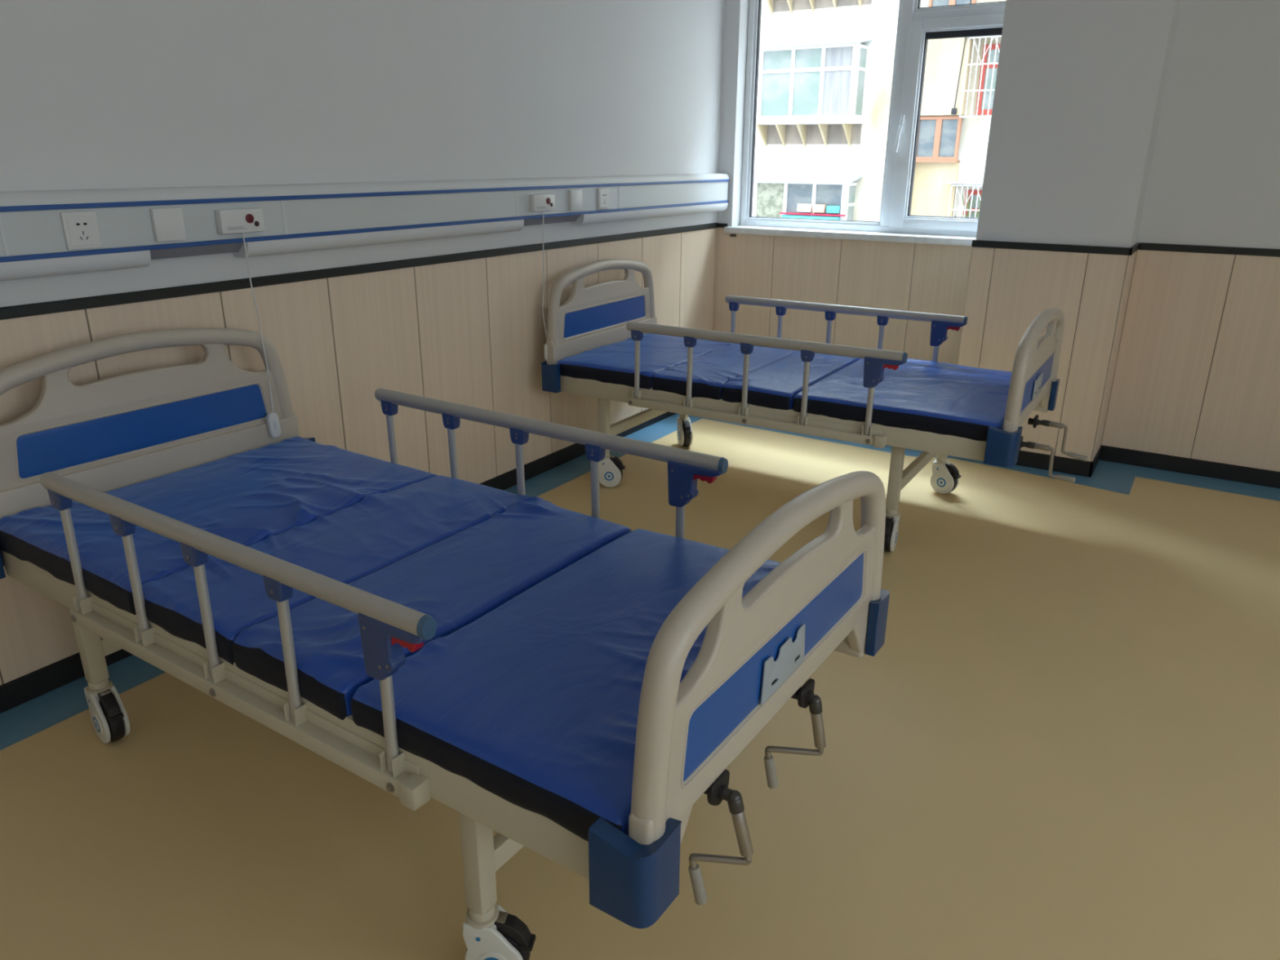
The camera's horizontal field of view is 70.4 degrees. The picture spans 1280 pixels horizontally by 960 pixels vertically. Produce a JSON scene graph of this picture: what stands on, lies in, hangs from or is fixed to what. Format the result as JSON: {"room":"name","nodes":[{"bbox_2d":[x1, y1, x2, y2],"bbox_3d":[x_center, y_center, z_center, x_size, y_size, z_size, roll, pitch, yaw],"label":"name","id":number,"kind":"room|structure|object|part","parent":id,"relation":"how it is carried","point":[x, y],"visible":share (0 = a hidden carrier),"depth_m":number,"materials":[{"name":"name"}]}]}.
{"room":"hospital room","nodes":[
{"label":"hospital room","id":0,"kind":"room"},
{"bbox_2d":[0,0,724,685],"bbox_3d":[-1.519,-0.884,2.475,0.206,2.850,7.600,12,23,30],"label":"wall","id":1,"kind":"structure","parent":0,"point":[95,94],"depth_m":3.20,"materials":[{"name":"white paint"}]},
{"bbox_2d":[0,411,676,713],"bbox_3d":[-1.456,0.449,2.866,0.013,0.077,7.140,12,23,30],"label":"baseboard","id":2,"kind":"structure","parent":1,"relation":"attached to","point":[14,693],"depth_m":2.61,"materials":[{"name":"black"}]},
{"bbox_2d":[0,222,718,319],"bbox_3d":[-1.450,-0.504,2.525,0.013,0.030,7.140,12,23,30],"label":"trim","id":3,"kind":"structure","parent":1,"relation":"attached to","point":[77,304],"depth_m":2.97,"materials":[{"name":"black"}]},
{"bbox_2d":[0,173,728,280],"bbox_3d":[-1.344,-0.716,2.560,0.080,0.207,6.828,12,23,30],"label":"wall panel","id":4,"kind":"object","parent":1,"relation":"attached to","point":[298,217],"visible":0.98,"depth_m":2.93,"materials":[{"name":"white plastic"}]},
{"bbox_3d":[-1.811,-0.458,1.808,0.005,0.105,0.983,12,23,30],"label":"panel","id":5,"kind":"part","parent":4,"relation":"part of","materials":[{"name":"white"}]},
{"bbox_2d":[59,211,102,249],"bbox_3d":[-1.442,-0.645,2.342,0.012,0.092,0.086,12,23,30],"label":"power outlet","id":6,"kind":"object","parent":4,"relation":"attached to","point":[81,228],"visible":1,"depth_m":2.34,"materials":[{"name":"white plastic"}]},
{"bbox_2d":[65,214,98,246],"bbox_3d":[-1.438,-0.644,2.340,0.002,0.074,0.070,12,23,30],"label":"socket","id":7,"kind":"object","parent":6,"relation":"attached to","point":[81,230],"depth_m":2.34,"materials":[{"name":"white plastic"}]},
{"bbox_3d":[-1.332,-0.709,2.520,0.005,0.105,0.802,12,23,30],"label":"panel","id":8,"kind":"part","parent":4,"relation":"part of","materials":[{"name":"white plastic"}]},
{"bbox_2d":[149,207,186,241],"bbox_3d":[-1.314,-0.712,2.527,0.016,0.088,0.086,12,23,30],"label":"blank plate","id":9,"kind":"object","parent":4,"relation":"on","point":[167,224],"visible":1,"depth_m":2.52,"materials":[{"name":"white plastic"}]},
{"bbox_2d":[214,208,280,437],"bbox_3d":[-1.161,-0.475,2.787,0.102,0.684,0.144,12,23,30],"label":"station","id":10,"kind":"object","parent":4,"relation":"attached to","point":[242,220],"visible":1,"depth_m":2.71,"materials":[{"name":"white plastic"}]},
{"bbox_3d":[-1.166,-0.475,2.773,0.013,0.548,0.078,-12,23,-32],"label":"cord","id":11,"kind":"part","parent":10,"relation":"part of","materials":[{"name":"white plastic"}]},
{"bbox_3d":[-0.815,-0.982,3.291,0.005,0.105,1.129,12,23,30],"label":"panel","id":12,"kind":"part","parent":4,"relation":"part of","materials":[{"name":"white plastic"}]},
{"bbox_2d":[528,193,555,360],"bbox_3d":[-0.409,-0.875,3.961,0.046,0.712,0.144,12,23,30],"label":"station","id":13,"kind":"object","parent":4,"relation":"hanging from","point":[544,202],"visible":1,"depth_m":3.86,"materials":[{"name":"white plastic"}]},
{"bbox_3d":[-0.417,-0.877,3.944,0.017,0.571,0.026,12,23,30],"label":"cord","id":14,"kind":"part","parent":13,"relation":"part of","materials":[{"name":"white plastic"}]},
{"bbox_3d":[-0.307,-1.248,4.046,0.005,0.105,0.763,12,23,30],"label":"panel","id":15,"kind":"part","parent":4,"relation":"part of","materials":[{"name":"white plastic"}]},
{"bbox_2d":[568,189,582,210],"bbox_3d":[-0.289,-1.252,4.055,0.016,0.088,0.086,12,23,30],"label":"blank plate","id":16,"kind":"object","parent":4,"relation":"on","point":[575,196],"visible":1,"depth_m":4.04,"materials":[{"name":"white plastic"}]},
{"bbox_2d":[597,187,608,208],"bbox_3d":[-0.170,-1.314,4.236,0.012,0.092,0.086,12,23,30],"label":"power outlet","id":17,"kind":"object","parent":4,"relation":"attached to","point":[602,193],"visible":1,"depth_m":4.22,"materials":[{"name":"white plastic"}]},
{"bbox_2d":[600,190,608,207],"bbox_3d":[-0.167,-1.313,4.233,0.002,0.074,0.070,12,23,30],"label":"socket","id":18,"kind":"object","parent":17,"relation":"attached to","point":[604,194],"depth_m":4.23,"materials":[{"name":"white plastic"}]},
{"bbox_3d":[0.203,-1.517,4.806,0.005,0.105,1.141,12,23,30],"label":"panel","id":19,"kind":"part","parent":4,"relation":"part of","materials":[{"name":"white plastic"}]},
{"bbox_2d":[0,413,1279,959],"bbox_3d":[0.920,1.048,1.520,6.000,0.121,7.600,12,23,30],"label":"floor","id":20,"kind":"structure","parent":0,"point":[1060,740],"depth_m":2.19,"materials":[{"name":"plastic"}]},
{"bbox_2d":[0,328,889,959],"bbox_3d":[-0.547,0.248,2.111,2.064,0.973,0.968,13,23,31],"label":"hospital bed","id":21,"kind":"object","parent":20,"relation":"on","point":[81,443],"visible":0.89,"depth_m":1.64,"materials":[{"name":"beige metal"}]},
{"bbox_3d":[-1.243,0.160,1.991,0.023,0.277,0.022,13,23,31],"label":"post","id":22,"kind":"part","parent":21,"relation":"part of","materials":[{"name":"silver metal"}]},
{"bbox_3d":[-1.386,0.381,2.273,0.042,0.275,0.042,13,23,31],"label":"leg","id":23,"kind":"part","parent":21,"relation":"part of","materials":[{"name":"beige metal"}]},
{"bbox_3d":[-1.387,0.506,2.318,0.060,0.062,0.060,17,26,39],"label":"stem","id":24,"kind":"part","parent":21,"relation":"part of","materials":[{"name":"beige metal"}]},
{"bbox_3d":[-1.368,0.541,2.313,0.040,0.011,0.040,17,26,39],"label":"brake plate","id":25,"kind":"part","parent":21,"relation":"part of","materials":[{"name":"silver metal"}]},
{"bbox_3d":[-1.035,0.207,1.861,0.023,0.277,0.022,13,23,31],"label":"post","id":26,"kind":"part","parent":21,"relation":"part of","materials":[{"name":"silver metal"}]},
{"bbox_3d":[-1.375,-0.153,2.555,0.019,0.112,0.713,13,23,31],"label":"blue panel","id":27,"kind":"part","parent":21,"relation":"part of","materials":[{"name":"blue plastic"}]},
{"bbox_3d":[-0.827,0.255,1.731,0.023,0.277,0.022,13,23,31],"label":"post","id":28,"kind":"part","parent":21,"relation":"part of","materials":[{"name":"silver metal"}]},
{"bbox_3d":[-0.797,0.111,1.656,1.146,0.039,0.033,13,23,31],"label":"handrail","id":29,"kind":"part","parent":21,"relation":"part of","materials":[{"name":"grey metal"}]},
{"bbox_3d":[-0.620,0.303,1.601,0.023,0.277,0.022,13,23,31],"label":"post","id":30,"kind":"part","parent":21,"relation":"part of","materials":[{"name":"silver metal"}]},
{"bbox_3d":[-0.570,0.258,2.131,1.860,0.082,0.892,13,23,31],"label":"bed frame","id":31,"kind":"part","parent":21,"relation":"part of","materials":[{"name":"beige metal"}]},
{"bbox_3d":[-0.409,0.351,1.469,0.023,0.277,0.022,13,23,31],"label":"post","id":32,"kind":"part","parent":21,"relation":"part of","materials":[{"name":"silver metal"}]},
{"bbox_2d":[0,436,781,841],"bbox_3d":[-0.563,0.190,2.105,1.894,0.115,0.911,13,23,31],"label":"mattress","id":33,"kind":"object","parent":21,"relation":"on","point":[526,687],"visible":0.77,"depth_m":1.88,"materials":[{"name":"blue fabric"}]},
{"bbox_3d":[-0.737,-0.093,2.706,0.023,0.277,0.022,13,23,31],"label":"post","id":34,"kind":"part","parent":21,"relation":"part of","materials":[{"name":"silver metal"}]},
{"bbox_3d":[-0.361,0.246,1.396,0.068,0.040,0.020,13,23,31],"label":"release lever","id":35,"kind":"part","parent":21,"relation":"part of","materials":[{"name":"red plastic"}]},
{"bbox_3d":[-0.529,-0.045,2.576,0.023,0.277,0.022,13,23,31],"label":"post","id":36,"kind":"part","parent":21,"relation":"part of","materials":[{"name":"silver metal"}]},
{"bbox_3d":[-0.284,0.634,1.583,0.042,0.275,0.042,13,23,31],"label":"leg","id":37,"kind":"part","parent":21,"relation":"part of","materials":[{"name":"beige metal"}]},
{"bbox_3d":[-0.284,0.759,1.628,0.060,0.062,0.060,3,20,8],"label":"stem","id":38,"kind":"part","parent":21,"relation":"part of","materials":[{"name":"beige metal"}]},
{"bbox_3d":[-0.260,0.790,1.635,0.040,0.011,0.040,3,20,8],"label":"brake plate","id":39,"kind":"part","parent":21,"relation":"part of","materials":[{"name":"silver metal"}]},
{"bbox_3d":[-0.321,0.002,2.446,0.023,0.277,0.022,13,23,31],"label":"post","id":40,"kind":"part","parent":21,"relation":"part of","materials":[{"name":"silver metal"}]},
{"bbox_3d":[-0.289,-0.142,2.375,1.146,0.039,0.033,13,23,31],"label":"handrail","id":41,"kind":"part","parent":21,"relation":"part of","materials":[{"name":"grey metal"}]},
{"bbox_3d":[-0.114,0.050,2.316,0.023,0.277,0.022,13,23,31],"label":"post","id":42,"kind":"part","parent":21,"relation":"part of","materials":[{"name":"silver metal"}]},
{"bbox_3d":[0.097,0.099,2.184,0.023,0.277,0.022,13,23,31],"label":"post","id":43,"kind":"part","parent":21,"relation":"part of","materials":[{"name":"silver metal"}]},
{"bbox_3d":[0.147,-0.007,2.114,0.068,0.040,0.020,13,23,31],"label":"release lever","id":44,"kind":"part","parent":21,"relation":"part of","materials":[{"name":"red plastic"}]},
{"bbox_2d":[703,768,729,805],"bbox_3d":[0.116,0.480,1.410,0.038,0.049,0.058,13,23,31],"label":"socket","id":45,"kind":"object","parent":21,"relation":"attached to","point":[717,789],"depth_m":1.39,"materials":[{"name":"black plastic"}]},
{"bbox_3d":[0.126,0.579,1.415,0.098,0.096,0.019,2,20,6],"label":"crank arm","id":46,"kind":"part","parent":21,"relation":"part of","materials":[{"name":"silver metal"}]},
{"bbox_3d":[0.248,0.284,1.562,0.019,0.112,0.713,13,23,31],"label":"blue panel","id":47,"kind":"part","parent":21,"relation":"part of","materials":[{"name":"blue plastic"}]},
{"bbox_3d":[0.289,0.495,1.698,0.109,0.099,0.013,4,20,9],"label":"crank arm","id":48,"kind":"part","parent":21,"relation":"part of","materials":[{"name":"silver metal"}]},
{"bbox_2d":[791,678,814,708],"bbox_3d":[0.300,0.395,1.673,0.038,0.049,0.058,13,23,31],"label":"socket","id":49,"kind":"object","parent":21,"relation":"attached to","point":[805,695],"depth_m":1.66,"materials":[{"name":"black plastic"}]},
{"bbox_2d":[541,258,1087,551],"bbox_3d":[0.740,-0.390,3.919,2.203,0.973,0.968,12,23,29],"label":"hospital bed","id":50,"kind":"object","parent":20,"relation":"on","point":[597,315],"visible":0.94,"depth_m":3.70,"materials":[{"name":"beige metal"}]},
{"bbox_3d":[-0.162,-0.259,4.085,0.042,0.275,0.042,12,23,29],"label":"leg","id":51,"kind":"part","parent":50,"relation":"part of","materials":[{"name":"beige metal"}]},
{"bbox_3d":[-0.168,-0.793,4.367,0.019,0.112,0.713,12,23,29],"label":"blue panel","id":52,"kind":"part","parent":50,"relation":"part of","materials":[{"name":"blue plastic"}]},
{"bbox_3d":[-0.162,-0.134,4.130,0.060,0.062,0.060,3,20,6],"label":"stem","id":53,"kind":"part","parent":50,"relation":"part of","materials":[{"name":"beige metal"}]},
{"bbox_3d":[-0.011,-0.482,3.808,0.023,0.277,0.022,12,23,29],"label":"post","id":54,"kind":"part","parent":50,"relation":"part of","materials":[{"name":"silver metal"}]},
{"bbox_3d":[0.230,-0.347,4.732,0.060,0.062,0.060,-4,20,-12],"label":"stem","id":55,"kind":"part","parent":50,"relation":"part of","materials":[{"name":"beige metal"}]},
{"bbox_3d":[0.202,-0.437,3.685,0.023,0.277,0.022,12,23,29],"label":"post","id":56,"kind":"part","parent":50,"relation":"part of","materials":[{"name":"silver metal"}]},
{"bbox_3d":[0.465,-0.741,4.541,0.023,0.277,0.022,12,23,29],"label":"post","id":57,"kind":"part","parent":50,"relation":"part of","materials":[{"name":"silver metal"}]},
{"bbox_3d":[0.415,-0.392,3.562,0.023,0.277,0.022,12,23,29],"label":"post","id":58,"kind":"part","parent":50,"relation":"part of","materials":[{"name":"silver metal"}]},
{"bbox_3d":[0.446,-0.536,3.489,1.146,0.039,0.033,12,23,29],"label":"handrail","id":59,"kind":"part","parent":50,"relation":"part of","materials":[{"name":"grey metal"}]},
{"bbox_3d":[0.658,-0.393,3.971,1.860,0.082,0.892,12,23,29],"label":"bed frame","id":60,"kind":"part","parent":50,"relation":"part of","materials":[{"name":"beige metal"}]},
{"bbox_3d":[0.678,-0.696,4.418,0.023,0.277,0.022,12,23,29],"label":"post","id":61,"kind":"part","parent":50,"relation":"part of","materials":[{"name":"silver metal"}]},
{"bbox_2d":[556,333,1012,441],"bbox_3d":[0.665,-0.456,3.948,1.894,0.102,0.911,12,23,29],"label":"mattress","id":62,"kind":"object","parent":50,"relation":"on","point":[944,398],"visible":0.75,"depth_m":3.70,"materials":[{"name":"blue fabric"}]},
{"bbox_3d":[0.628,-0.347,3.440,0.023,0.277,0.022,12,23,29],"label":"post","id":63,"kind":"part","parent":50,"relation":"part of","materials":[{"name":"silver metal"}]},
{"bbox_3d":[0.891,-0.651,4.295,0.023,0.277,0.022,12,23,29],"label":"post","id":64,"kind":"part","parent":50,"relation":"part of","materials":[{"name":"silver metal"}]},
{"bbox_3d":[0.924,-0.796,4.225,1.146,0.039,0.033,12,23,29],"label":"handrail","id":65,"kind":"part","parent":50,"relation":"part of","materials":[{"name":"grey metal"}]},
{"bbox_3d":[0.843,-0.301,3.316,0.023,0.277,0.022,12,23,29],"label":"post","id":66,"kind":"part","parent":50,"relation":"part of","materials":[{"name":"silver metal"}]},
{"bbox_3d":[1.104,-0.606,4.173,0.023,0.277,0.022,12,23,29],"label":"post","id":67,"kind":"part","parent":50,"relation":"part of","materials":[{"name":"silver metal"}]},
{"bbox_3d":[0.892,-0.407,3.244,0.068,0.040,0.020,12,23,29],"label":"release lever","id":68,"kind":"part","parent":50,"relation":"part of","materials":[{"name":"red plastic"}]},
{"bbox_3d":[0.967,0.105,3.480,0.060,0.062,0.060,9,22,24],"label":"stem","id":69,"kind":"part","parent":50,"relation":"part of","materials":[{"name":"beige metal"}]},
{"bbox_3d":[0.968,-0.020,3.435,0.042,0.275,0.042,12,23,29],"label":"leg","id":70,"kind":"part","parent":50,"relation":"part of","materials":[{"name":"beige metal"}]},
{"bbox_3d":[1.320,-0.560,4.049,0.023,0.277,0.022,12,23,29],"label":"post","id":71,"kind":"part","parent":50,"relation":"part of","materials":[{"name":"silver metal"}]},
{"bbox_3d":[1.359,-0.108,4.083,0.060,0.062,0.060,18,26,40],"label":"stem","id":72,"kind":"part","parent":50,"relation":"part of","materials":[{"name":"beige metal"}]},
{"bbox_3d":[1.360,-0.233,4.038,0.042,0.275,0.042,12,23,29],"label":"leg","id":73,"kind":"part","parent":50,"relation":"part of","materials":[{"name":"beige metal"}]},
{"bbox_3d":[1.371,-0.667,3.981,0.068,0.040,0.020,12,23,29],"label":"release lever","id":74,"kind":"part","parent":50,"relation":"part of","materials":[{"name":"red plastic"}]},
{"bbox_2d":[1019,435,1023,449],"bbox_3d":[1.371,-0.133,3.292,0.038,0.049,0.058,12,23,29],"label":"socket","id":75,"kind":"object","parent":50,"relation":"attached to","point":[1021,445],"depth_m":3.28,"materials":[{"name":"black plastic"}]},
{"bbox_2d":[1027,414,1039,427],"bbox_3d":[1.544,-0.229,3.559,0.038,0.049,0.058,12,23,29],"label":"socket","id":76,"kind":"object","parent":50,"relation":"attached to","point":[1035,421],"depth_m":3.55,"materials":[{"name":"black plastic"}]},
{"bbox_3d":[1.496,-0.377,3.432,0.019,0.112,0.713,12,23,29],"label":"blue panel","id":77,"kind":"part","parent":50,"relation":"part of","materials":[{"name":"blue plastic"}]},
{"bbox_3d":[1.475,-0.063,3.250,0.070,0.112,0.012,12,23,29],"label":"crank arm","id":78,"kind":"part","parent":50,"relation":"part of","materials":[{"name":"silver metal"}]},
{"bbox_3d":[1.648,-0.155,3.518,0.070,0.120,0.012,12,23,29],"label":"crank arm","id":79,"kind":"part","parent":50,"relation":"part of","materials":[{"name":"silver metal"}]},
{"bbox_2d":[713,0,1279,471],"bbox_3d":[2.885,-1.380,3.935,5.600,2.850,0.282,12,23,30],"label":"wall","id":80,"kind":"structure","parent":0,"point":[1197,375],"depth_m":4.22,"materials":[{"name":"white paint"}]},
{"bbox_2d":[717,222,728,227],"bbox_3d":[0.488,-1.500,5.345,0.062,0.024,0.013,12,23,30],"label":"trim","id":81,"kind":"structure","parent":80,"relation":"attached to","point":[719,224],"depth_m":5.34,"materials":[{"name":"black"}]},
{"bbox_2d":[724,225,976,245],"bbox_3d":[1.160,-1.345,4.985,1.487,0.034,0.155,12,23,30],"label":"windowsill","id":82,"kind":"structure","parent":80,"relation":"attached to","point":[792,232],"depth_m":4.92,"materials":[{"name":"stone"}]},
{"bbox_2d":[739,0,1005,236],"bbox_3d":[1.230,-2.010,4.801,1.496,1.365,0.139,12,23,30],"label":"window","id":83,"kind":"structure","parent":80,"relation":"in","point":[916,24],"depth_m":4.77,"materials":[{"name":"white"}]},
{"bbox_3d":[1.359,-1.808,4.734,0.030,0.183,0.057,18,26,41],"label":"handle","id":84,"kind":"part","parent":83,"relation":"part of","materials":[{"name":"white"}]},
{"bbox_3d":[1.609,-1.804,4.640,0.558,1.011,0.066,12,23,30],"label":"sash","id":85,"kind":"part","parent":83,"relation":"part of","materials":[{"name":"white plastic"}]},
{"bbox_2d":[1099,445,1279,488],"bbox_3d":[3.746,0.172,3.728,3.365,0.077,0.013,12,23,30],"label":"baseboard","id":86,"kind":"structure","parent":80,"relation":"attached to","point":[1271,478],"depth_m":4.37,"materials":[{"name":"black"}]},
{"bbox_2d":[1138,242,1279,257],"bbox_3d":[3.752,-0.781,3.388,3.365,0.032,0.013,12,23,30],"label":"trim","id":87,"kind":"structure","parent":80,"relation":"attached to","point":[1143,246],"depth_m":4.08,"materials":[{"name":"black"}]},
{"bbox_2d":[957,0,1182,462],"bbox_3d":[2.032,-1.503,4.265,0.675,2.850,0.600,12,23,30],"label":"wall pillar","id":88,"kind":"structure","parent":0,"point":[1080,86],"depth_m":4.06,"materials":[{"name":"white paint"}]},
{"bbox_2d":[971,240,1139,255],"bbox_3d":[1.956,-1.110,4.277,0.684,0.032,0.331,12,23,30],"label":"trim","id":89,"kind":"structure","parent":88,"relation":"attached to","point":[975,243],"depth_m":4.13,"materials":[{"name":"black"}]},
{"bbox_2d":[1015,444,1102,477],"bbox_3d":[1.952,-0.156,4.617,0.680,0.077,0.331,12,23,30],"label":"baseboard","id":90,"kind":"structure","parent":88,"relation":"attached to","point":[1027,459],"depth_m":4.40,"materials":[{"name":"black"}]},
{"label":"outside","id":91,"kind":"structure","parent":0,"visible":0},
{"bbox_3d":[31.631,-11.201,54.271,120.000,0.200,116.200,12,23,30],"label":"ground","id":92,"kind":"structure","parent":91,"visible":0},
{"bbox_2d":[751,0,1005,221],"bbox_3d":[10.466,-13.836,19.683,50.400,27.800,9.070,12,23,30],"label":"apartment building","id":93,"kind":"structure","parent":92,"relation":"on","point":[825,67],"depth_m":20.35,"materials":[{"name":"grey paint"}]},
{"bbox_3d":[3.854,-6.297,21.683,2.500,1.620,0.600,12,23,30],"label":"balcony frame","id":94,"kind":"part","parent":93,"relation":"part of","materials":[{"name":"white"}]},
{"bbox_3d":[3.871,-9.000,20.717,2.500,1.620,0.600,12,23,30],"label":"balcony frame","id":95,"kind":"part","parent":93,"relation":"part of","materials":[{"name":"white"}]},
{"bbox_2d":[779,212,845,216],"bbox_3d":[4.015,-6.205,21.175,1.584,0.030,0.150,12,23,30],"label":"shelf","id":96,"kind":"object","parent":93,"relation":"attached to","point":[782,214],"depth_m":21.19,"materials":[{"name":"red metal"}]},
{"bbox_2d":[947,183,982,217],"bbox_3d":[7.601,-5.545,19.521,1.840,1.524,0.459,12,23,30],"label":"window grille","id":97,"kind":"object","parent":93,"relation":"attached to","point":[965,199],"depth_m":19.76,"materials":[{"name":"white metal"}]},
{"bbox_2d":[959,35,1001,118],"bbox_3d":[7.618,-8.248,18.556,1.840,1.524,0.459,12,23,30],"label":"window grille","id":98,"kind":"object","parent":93,"relation":"attached to","point":[981,55],"depth_m":18.94,"materials":[{"name":"white metal"}]}
]}

